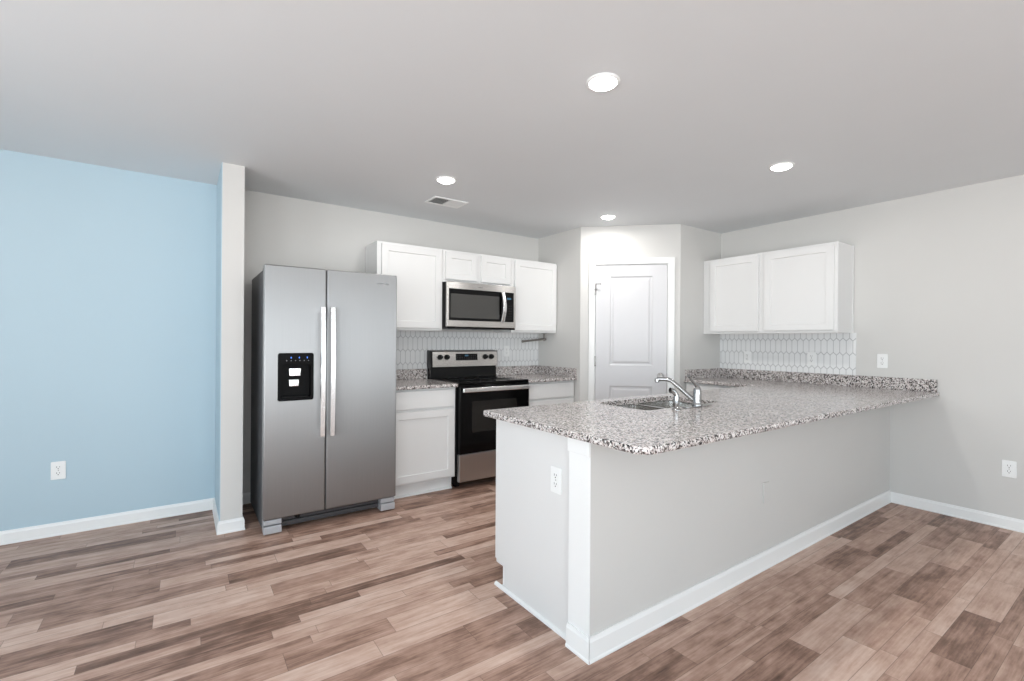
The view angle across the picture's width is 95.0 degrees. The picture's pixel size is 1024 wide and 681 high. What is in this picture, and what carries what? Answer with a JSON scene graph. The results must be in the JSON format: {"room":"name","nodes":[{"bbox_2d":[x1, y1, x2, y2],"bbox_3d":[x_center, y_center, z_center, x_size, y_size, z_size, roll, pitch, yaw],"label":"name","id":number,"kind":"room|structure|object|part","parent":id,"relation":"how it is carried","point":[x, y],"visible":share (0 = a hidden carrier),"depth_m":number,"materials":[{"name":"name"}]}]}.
{"room":"kitchen","nodes":[
{"label":"kitchen","id":0,"kind":"room"},
{"bbox_2d":[215,162,244,520],"bbox_3d":[-2.020,0.042,3.349,0.131,2.440,0.561,0,0,-35],"label":"wall","id":1,"kind":"structure","parent":0,"point":[233,183],"depth_m":3.12,"materials":[{"name":"grey paint"}]},
{"bbox_2d":[212,498,244,534],"bbox_3d":[-2.023,1.221,3.342,0.163,0.083,0.577,0,0,-35],"label":"baseboard","id":2,"kind":"structure","parent":1,"relation":"attached to","point":[237,524],"depth_m":3.12,"materials":[{"name":"white paint"}]},
{"bbox_2d":[0,149,538,530],"bbox_3d":[-1.578,0.045,4.075,7.534,2.440,0.120,0,0,-35],"label":"wall","id":3,"kind":"structure","parent":0,"point":[108,274],"depth_m":3.24,"materials":[{"name":"blue paint"}]},
{"bbox_2d":[51,461,65,479],"bbox_3d":[-2.942,0.836,3.044,0.072,0.116,0.008,0,0,-35],"label":"wall outlet","id":4,"kind":"object","parent":3,"relation":"attached to","point":[58,469],"visible":1,"depth_m":3.04,"materials":[{"name":"white plastic"}]},
{"bbox_2d":[55,465,61,469],"bbox_3d":[-2.940,0.817,3.042,0.034,0.029,0.002,0,0,-35],"label":"receptacle","id":5,"kind":"object","parent":4,"relation":"attached to","point":[57,467],"depth_m":3.04,"materials":[{"name":"grey plastic"}]},
{"bbox_2d":[55,471,61,475],"bbox_3d":[-2.940,0.856,3.042,0.034,0.029,0.002,0,0,-35],"label":"receptacle","id":6,"kind":"object","parent":4,"relation":"attached to","point":[57,473],"depth_m":3.04,"materials":[{"name":"grey plastic"}]},
{"bbox_2d":[0,498,213,544],"bbox_3d":[-3.386,1.212,2.730,2.803,0.083,0.016,0,0,-35],"label":"baseboard","id":7,"kind":"structure","parent":3,"relation":"attached to","point":[11,536],"depth_m":3.16,"materials":[{"name":"white paint"}]},
{"bbox_2d":[242,492,250,504],"bbox_3d":[-1.723,1.223,3.895,0.996,0.083,0.016,0,0,-35],"label":"baseboard","id":8,"kind":"structure","parent":3,"relation":"attached to","point":[246,496],"depth_m":3.65,"materials":[{"name":"white paint"}]},
{"bbox_2d":[365,241,442,330],"bbox_3d":[-0.966,-0.472,4.222,0.606,0.746,0.326,0,0,-35],"label":"upper cabinet","id":9,"kind":"object","parent":3,"relation":"attached to","point":[417,269],"visible":0.7,"depth_m":4.11,"materials":[{"name":"white paint"}]},
{"bbox_2d":[396,369,426,379],"bbox_3d":[-1.067,0.308,4.348,0.594,0.094,0.020,0,0,-35],"label":"backsplash","id":10,"kind":"structure","parent":3,"relation":"attached to","point":[402,374],"depth_m":4.42,"materials":[{"name":"stone"}]},
{"bbox_2d":[396,331,538,369],"bbox_3d":[-0.506,0.138,4.747,1.958,0.470,0.008,0,0,-35],"label":"tile backsplash","id":11,"kind":"structure","parent":3,"relation":"attached to","point":[412,347],"depth_m":4.75,"materials":[{"name":"white tile"}]},
{"bbox_2d":[504,346,508,356],"bbox_3d":[-0.058,0.104,5.051,0.072,0.116,0.008,0,0,-35],"label":"wall outlet","id":12,"kind":"object","parent":11,"relation":"attached to","point":[506,348],"visible":1,"depth_m":5.05,"materials":[{"name":"white plastic"}]},
{"bbox_2d":[442,249,510,286],"bbox_3d":[-0.402,-0.693,4.616,0.766,0.296,0.326,0,0,-35],"label":"upper cabinet","id":13,"kind":"object","parent":3,"relation":"attached to","point":[457,266],"visible":0.72,"depth_m":4.46,"materials":[{"name":"white paint"}]},
{"bbox_3d":[-0.472,-0.697,4.379,0.328,0.252,0.019,0,0,-35],"label":"door","id":14,"kind":"part","parent":13,"relation":"part of","materials":[{"name":"white paint"}]},
{"bbox_2d":[442,281,515,329],"bbox_3d":[-0.371,-0.329,4.565,0.756,0.427,0.456,0,0,-35],"label":"microwave","id":15,"kind":"object","parent":13,"relation":"attached to","point":[465,306],"visible":0.94,"depth_m":4.39,"materials":[{"name":"silver metal"}]},
{"bbox_3d":[-0.275,-0.335,4.423,0.710,0.288,0.003,0,0,-35],"label":"door","id":16,"kind":"part","parent":15,"relation":"part of","materials":[{"name":"black glass"}]},
{"bbox_3d":[-0.079,-0.332,4.524,0.038,0.279,0.054,0,0,-35],"label":"handle","id":17,"kind":"part","parent":15,"relation":"part of","materials":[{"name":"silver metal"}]},
{"bbox_3d":[-0.025,-0.333,4.595,0.100,0.280,0.001,0,0,-35],"label":"control panel","id":18,"kind":"part","parent":15,"relation":"part of","materials":[{"name":"black plastic"}]},
{"bbox_3d":[-0.158,-0.695,4.599,0.338,0.252,0.019,0,0,-35],"label":"door","id":19,"kind":"part","parent":13,"relation":"part of","materials":[{"name":"white paint"}]},
{"bbox_2d":[496,365,536,375],"bbox_3d":[0.040,0.315,5.123,0.588,0.094,0.020,0,0,-35],"label":"backsplash","id":20,"kind":"structure","parent":3,"relation":"attached to","point":[502,370],"depth_m":5.11,"materials":[{"name":"stone"}]},
{"bbox_2d":[494,258,556,333],"bbox_3d":[0.152,-0.464,5.005,0.590,0.746,0.326,0,0,-35],"label":"upper cabinet","id":21,"kind":"object","parent":3,"relation":"attached to","point":[535,282],"visible":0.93,"depth_m":4.87,"materials":[{"name":"white paint"}]},
{"bbox_2d":[521,333,546,342],"bbox_3d":[0.238,-0.037,5.076,0.324,0.105,0.060,0,0,-35],"label":"paper towel holder","id":22,"kind":"object","parent":21,"relation":"attached to","point":[543,338],"visible":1,"depth_m":5.09,"materials":[{"name":"silver metal"}]},
{"bbox_3d":[0.250,-0.465,4.886,0.542,0.706,0.019,0,0,-35],"label":"door","id":23,"kind":"part","parent":21,"relation":"part of","materials":[{"name":"white paint"}]},
{"bbox_2d":[0,0,1023,238],"bbox_3d":[0.584,-1.220,1.003,7.594,0.120,7.682,0,0,-35],"label":"ceiling","id":24,"kind":"structure","parent":0,"point":[359,104],"depth_m":2.25,"materials":[{"name":"paint"}]},
{"bbox_2d":[435,176,456,183],"bbox_3d":[-0.475,-1.155,3.382,0.152,0.024,0.152,0,0,-35],"label":"recessed light","id":25,"kind":"object","parent":24,"relation":"in","point":[441,179],"visible":1,"depth_m":3.35,"materials":[{"name":"white plastic"}]},
{"bbox_2d":[425,196,467,208],"bbox_3d":[-0.548,-1.164,3.929,0.310,0.008,0.200,0,0,-35],"label":"ceiling vent","id":26,"kind":"object","parent":24,"relation":"in","point":[436,200],"visible":1,"depth_m":3.92,"materials":[{"name":"white plastic"}]},
{"bbox_2d":[586,72,619,91],"bbox_3d":[0.407,-1.149,2.101,0.152,0.024,0.152,0,0,-35],"label":"recessed light","id":27,"kind":"object","parent":24,"relation":"in","point":[600,82],"visible":1,"depth_m":2.07,"materials":[{"name":"white plastic"}]},
{"bbox_2d":[600,214,615,219],"bbox_3d":[0.889,-1.146,4.349,0.152,0.024,0.152,0,0,-35],"label":"recessed light","id":28,"kind":"object","parent":24,"relation":"in","point":[607,216],"visible":1,"depth_m":4.31,"materials":[{"name":"white plastic"}]},
{"bbox_2d":[768,162,794,170],"bbox_3d":[1.769,-1.140,3.081,0.152,0.024,0.152,0,0,-35],"label":"recessed light","id":29,"kind":"object","parent":24,"relation":"in","point":[781,166],"visible":1,"depth_m":3.05,"materials":[{"name":"white plastic"}]},
{"bbox_2d":[0,476,1023,680],"bbox_3d":[0.567,1.330,1.003,7.594,0.100,7.682,0,0,-35],"label":"floor","id":30,"kind":"structure","parent":0,"point":[408,591],"depth_m":2.22,"materials":[{"name":"brown wood"}]},
{"bbox_2d":[250,264,396,534],"bbox_3d":[-1.428,0.383,3.555,0.890,1.766,0.812,0,0,-35],"label":"refrigerator","id":31,"kind":"object","parent":30,"relation":"on","point":[323,341],"visible":1,"depth_m":3.24,"materials":[{"name":"grey metal"}]},
{"bbox_3d":[-1.462,0.331,3.159,0.380,1.661,0.070,0,0,-35],"label":"door","id":32,"kind":"part","parent":31,"relation":"part of","materials":[{"name":"silver metal"}]},
{"bbox_3d":[-1.290,0.205,3.195,0.035,0.880,0.066,0,0,-35],"label":"handle","id":33,"kind":"part","parent":31,"relation":"part of","materials":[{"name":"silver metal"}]},
{"bbox_3d":[-1.237,0.206,3.233,0.035,0.880,0.066,0,0,-35],"label":"handle","id":34,"kind":"part","parent":31,"relation":"part of","materials":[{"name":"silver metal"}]},
{"bbox_3d":[-1.095,0.333,3.417,0.503,1.661,0.070,0,0,-35],"label":"door","id":35,"kind":"part","parent":31,"relation":"part of","materials":[{"name":"silver metal"}]},
{"bbox_2d":[394,387,454,498],"bbox_3d":[-0.896,0.829,4.101,0.590,0.882,0.615,0,0,-35],"label":"base cabinet","id":36,"kind":"object","parent":30,"relation":"on","point":[425,418],"visible":0.49,"depth_m":3.87,"materials":[{"name":"white paint"}]},
{"bbox_3d":[-0.723,0.477,3.857,0.558,0.144,0.019,0,0,-35],"label":"drawer","id":37,"kind":"part","parent":36,"relation":"part of","materials":[{"name":"white paint"}]},
{"bbox_3d":[-0.725,0.855,3.857,0.558,0.568,0.019,0,0,-35],"label":"door","id":38,"kind":"part","parent":36,"relation":"part of","materials":[{"name":"white paint"}]},
{"bbox_2d":[396,369,457,389],"bbox_3d":[-0.888,0.324,4.093,0.594,0.124,0.641,0,0,-35],"label":"countertop","id":39,"kind":"structure","parent":36,"relation":"on","point":[406,379],"depth_m":4.17,"materials":[{"name":"stone"}]},
{"bbox_2d":[427,350,529,486],"bbox_3d":[-0.316,0.681,4.453,0.754,1.186,0.690,0,0,-35],"label":"range","id":40,"kind":"object","parent":30,"relation":"on","point":[479,389],"visible":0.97,"depth_m":4.18,"materials":[{"name":"black metal"}]},
{"bbox_3d":[-0.455,0.173,4.668,0.733,0.144,0.013,0,0,-35],"label":"control panel","id":41,"kind":"part","parent":40,"relation":"part of","materials":[{"name":"silver metal"}]},
{"bbox_3d":[-0.159,1.093,4.232,0.738,0.236,0.044,0,0,-35],"label":"storage drawer","id":42,"kind":"part","parent":40,"relation":"part of","materials":[{"name":"silver metal"}]},
{"bbox_2d":[432,376,527,385],"bbox_3d":[-0.302,0.365,4.435,0.754,0.025,0.523,0,0,-35],"label":"cooktop","id":43,"kind":"object","parent":40,"relation":"in","point":[482,380],"depth_m":4.31,"materials":[{"name":"black glass"}]},
{"bbox_3d":[-0.154,0.680,4.229,0.738,0.578,0.046,0,0,-35],"label":"oven door","id":44,"kind":"part","parent":40,"relation":"part of","materials":[{"name":"black glass"}]},
{"bbox_3d":[-0.159,0.384,4.231,0.754,0.010,0.040,0,0,-35],"label":"rail","id":45,"kind":"part","parent":40,"relation":"part of","materials":[{"name":"black"}]},
{"bbox_3d":[-0.133,0.418,4.187,0.702,0.038,0.046,0,0,-35],"label":"handle","id":46,"kind":"part","parent":40,"relation":"part of","materials":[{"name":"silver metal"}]},
{"bbox_2d":[494,419,568,639],"bbox_3d":[0.267,0.837,2.378,0.484,0.882,0.615,0,0,-35],"label":"base cabinet","id":47,"kind":"object","parent":30,"relation":"on","point":[532,531],"visible":0.52,"depth_m":2.21,"materials":[{"name":"white paint"}]},
{"bbox_3d":[0.080,1.268,2.230,0.012,0.017,0.585,0,0,-35],"label":"shoe moulding","id":48,"kind":"part","parent":47,"relation":"part of","materials":[{"name":"white paint"}]},
{"bbox_2d":[551,465,561,494],"bbox_3d":[0.194,0.612,2.075,0.008,0.116,0.072,0,0,-35],"label":"wall outlet","id":49,"kind":"object","parent":47,"relation":"attached to","point":[556,473],"visible":1,"depth_m":2.07,"materials":[{"name":"white plastic"}]},
{"bbox_2d":[553,472,557,478],"bbox_3d":[0.192,0.593,2.073,0.002,0.029,0.034,0,0,-35],"label":"receptacle","id":50,"kind":"object","parent":49,"relation":"attached to","point":[555,474],"depth_m":2.07,"materials":[{"name":"grey plastic"}]},
{"bbox_2d":[553,481,557,487],"bbox_3d":[0.192,0.632,2.073,0.002,0.029,0.034,0,0,-35],"label":"receptacle","id":51,"kind":"object","parent":49,"relation":"attached to","point":[555,483],"depth_m":2.07,"materials":[{"name":"white plastic"}]},
{"bbox_2d":[529,380,573,405],"bbox_3d":[0.218,0.837,4.882,0.607,0.882,0.615,0,0,-35],"label":"base cabinet","id":52,"kind":"object","parent":30,"relation":"on","point":[540,393],"visible":0.2,"depth_m":4.63,"materials":[{"name":"white paint"}]},
{"bbox_2d":[496,365,576,382],"bbox_3d":[0.226,0.331,4.875,0.609,0.124,0.641,0,0,-35],"label":"countertop","id":53,"kind":"structure","parent":52,"relation":"on","point":[535,373],"depth_m":5.00,"materials":[{"name":"stone"}]},
{"bbox_3d":[0.391,0.485,4.638,0.575,0.144,0.019,0,0,-35],"label":"drawer","id":54,"kind":"part","parent":52,"relation":"part of","materials":[{"name":"white paint"}]},
{"bbox_3d":[0.389,0.863,4.638,0.575,0.568,0.019,0,0,-35],"label":"door","id":55,"kind":"part","parent":52,"relation":"part of","materials":[{"name":"white paint"}]},
{"bbox_2d":[686,382,733,391],"bbox_3d":[2.170,0.850,4.531,0.615,0.882,0.722,0,0,-35],"label":"base cabinet","id":56,"kind":"object","parent":30,"relation":"on","point":[689,386],"visible":0.05,"depth_m":4.48,"materials":[{"name":"white paint"}]},
{"bbox_3d":[1.929,0.495,4.360,0.019,0.144,0.690,0,0,-35],"label":"drawer","id":57,"kind":"part","parent":56,"relation":"part of","materials":[{"name":"white paint"}]},
{"bbox_3d":[0.860,0.841,2.794,0.955,0.882,0.615,0,0,-35],"label":"base cabinet","id":58,"kind":"object","parent":30,"relation":"on","visible":0},
{"bbox_2d":[483,368,939,454],"bbox_3d":[1.335,0.339,3.302,3.405,0.124,1.773,0,0,-35],"label":"countertop","id":59,"kind":"structure","parent":58,"relation":"on","point":[759,401],"depth_m":2.53,"materials":[{"name":"stone"}]},
{"bbox_2d":[617,400,691,409],"bbox_3d":[0.887,0.497,2.841,0.734,0.198,0.424,0,0,-35],"label":"sink","id":60,"kind":"object","parent":59,"relation":"in","point":[664,404],"visible":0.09,"depth_m":3.07,"materials":[{"name":"silver metal"}]},
{"bbox_3d":[0.740,0.499,2.738,0.344,0.192,0.393,0,0,-35],"label":"bowl","id":61,"kind":"part","parent":60,"relation":"part of","materials":[{"name":"silver metal"}]},
{"bbox_3d":[1.034,0.501,2.944,0.344,0.192,0.393,0,0,-35],"label":"bowl","id":62,"kind":"part","parent":60,"relation":"part of","materials":[{"name":"silver metal"}]},
{"bbox_2d":[669,388,680,409],"bbox_3d":[0.880,0.307,2.526,0.061,0.120,0.052,0,0,-9],"label":"sprayer","id":63,"kind":"object","parent":59,"relation":"on","point":[676,400],"visible":1,"depth_m":2.52,"materials":[{"name":"silver metal"}]},
{"bbox_3d":[0.885,0.322,2.527,0.033,0.066,0.033,0,0,-35],"label":"handle","id":64,"kind":"part","parent":63,"relation":"part of","materials":[{"name":"silver metal"}]},
{"bbox_2d":[655,375,711,408],"bbox_3d":[0.995,0.277,2.737,0.250,0.183,0.250,0,0,-35],"label":"faucet","id":65,"kind":"object","parent":59,"relation":"on","point":[696,399],"visible":1,"depth_m":2.65,"materials":[{"name":"silver metal"}]},
{"bbox_3d":[0.946,0.279,2.724,0.233,0.141,0.029,0,0,31],"label":"spout","id":66,"kind":"part","parent":65,"relation":"part of","materials":[{"name":"silver metal"}]},
{"bbox_3d":[1.019,0.225,2.643,0.078,0.079,0.024,0,0,-25],"label":"lever","id":67,"kind":"part","parent":65,"relation":"part of","materials":[{"name":"silver metal"}]},
{"bbox_3d":[1.049,0.365,2.659,0.250,0.006,0.054,0,0,-35],"label":"deck plate","id":68,"kind":"part","parent":65,"relation":"part of","materials":[{"name":"silver metal"}]},
{"bbox_2d":[538,227,580,401],"bbox_3d":[0.532,0.060,5.061,0.100,2.440,0.688,0,0,-35],"label":"wall","id":69,"kind":"structure","parent":0,"point":[561,348],"depth_m":4.94,"materials":[{"name":"grey paint"}]},
{"bbox_2d":[580,224,680,400],"bbox_3d":[1.175,0.064,4.726,0.969,2.440,0.100,0,0,9],"label":"wall","id":70,"kind":"structure","parent":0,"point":[664,240],"depth_m":4.69,"materials":[{"name":"grey paint"}]},
{"bbox_2d":[588,257,674,400],"bbox_3d":[1.184,0.227,4.693,0.829,2.114,0.163,0,0,9],"label":"door","id":71,"kind":"structure","parent":70,"relation":"attached to","point":[632,300],"depth_m":4.68,"materials":[{"name":"white paint"}]},
{"bbox_2d":[680,224,720,389],"bbox_3d":[1.906,0.069,4.846,0.703,2.440,0.100,0,0,-35],"label":"wall","id":72,"kind":"structure","parent":0,"point":[698,350],"depth_m":4.74,"materials":[{"name":"grey paint"}]},
{"bbox_2d":[590,406,889,635],"bbox_3d":[1.651,0.845,2.891,3.356,0.884,0.125,0,0,-35],"label":"wall","id":73,"kind":"structure","parent":0,"point":[662,525],"depth_m":2.36,"materials":[{"name":"grey paint"}]},
{"bbox_2d":[568,437,589,456],"bbox_3d":[0.273,0.427,1.925,0.008,0.066,0.129,0,0,-35],"label":"trim","id":74,"kind":"structure","parent":73,"relation":"attached to","point":[576,446],"depth_m":1.92,"materials":[{"name":"white paint"}]},
{"bbox_2d":[568,443,590,651],"bbox_3d":[0.276,0.836,1.927,0.003,0.884,0.126,0,0,-35],"label":"trim","id":75,"kind":"structure","parent":73,"relation":"attached to","point":[579,465],"depth_m":1.92,"materials":[{"name":"white paint"}]},
{"bbox_2d":[565,489,890,664],"bbox_3d":[1.645,1.238,2.879,3.375,0.098,0.141,0,0,-35],"label":"baseboard","id":76,"kind":"structure","parent":73,"relation":"attached to","point":[605,642],"depth_m":2.29,"materials":[{"name":"white paint"}]},
{"bbox_2d":[721,175,1023,519],"bbox_3d":[3.645,0.081,3.082,0.120,2.440,7.502,0,0,-35],"label":"wall","id":77,"kind":"structure","parent":0,"point":[939,275],"depth_m":3.53,"materials":[{"name":"grey paint"}]},
{"bbox_2d":[704,253,768,333],"bbox_3d":[2.257,-0.450,4.669,0.326,0.746,0.588,0,0,-35],"label":"upper cabinet","id":78,"kind":"object","parent":77,"relation":"attached to","point":[732,285],"visible":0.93,"depth_m":4.56,"materials":[{"name":"white paint"}]},
{"bbox_2d":[720,333,855,374],"bbox_3d":[2.572,0.104,4.499,0.008,0.361,1.234,0,0,-35],"label":"tile backsplash","id":79,"kind":"structure","parent":77,"relation":"attached to","point":[835,352],"depth_m":4.41,"materials":[{"name":"white tile"}]},
{"bbox_2d":[744,351,750,362],"bbox_3d":[2.383,0.157,4.753,0.008,0.116,0.072,0,0,-35],"label":"wall outlet","id":80,"kind":"object","parent":79,"relation":"attached to","point":[747,354],"visible":1,"depth_m":4.75,"materials":[{"name":"white plastic"}]},
{"bbox_2d":[807,352,815,364],"bbox_3d":[2.724,0.154,4.267,0.008,0.116,0.072,0,0,-35],"label":"wall outlet","id":81,"kind":"object","parent":79,"relation":"attached to","point":[811,356],"visible":1,"depth_m":4.27,"materials":[{"name":"white plastic"}]},
{"bbox_2d":[761,241,853,333],"bbox_3d":[2.606,-0.447,4.171,0.326,0.746,0.626,0,0,-35],"label":"upper cabinet","id":82,"kind":"object","parent":77,"relation":"attached to","point":[806,289],"visible":1,"depth_m":4.00,"materials":[{"name":"white paint"}]},
{"bbox_2d":[721,368,937,391],"bbox_3d":[2.717,0.334,4.279,0.020,0.094,1.761,0,0,-35],"label":"backsplash","id":83,"kind":"structure","parent":77,"relation":"attached to","point":[929,385],"depth_m":4.08,"materials":[{"name":"stone"}]},
{"bbox_2d":[877,354,887,367],"bbox_3d":[3.032,0.160,3.843,0.008,0.116,0.072,0,0,-35],"label":"wall outlet","id":84,"kind":"object","parent":77,"relation":"attached to","point":[882,359],"visible":1,"depth_m":3.84,"materials":[{"name":"white plastic"}]},
{"bbox_2d":[891,492,1023,532],"bbox_3d":[4.358,1.264,1.934,0.016,0.083,4.554,0,0,-35],"label":"baseboard","id":85,"kind":"structure","parent":77,"relation":"attached to","point":[1009,523],"depth_m":3.45,"materials":[{"name":"white paint"}]},
{"bbox_2d":[1002,460,1016,477],"bbox_3d":[3.443,0.882,3.250,0.008,0.116,0.072,0,0,-35],"label":"wall outlet","id":86,"kind":"object","parent":77,"relation":"attached to","point":[1009,468],"visible":1,"depth_m":3.25,"materials":[{"name":"white plastic"}]}
]}

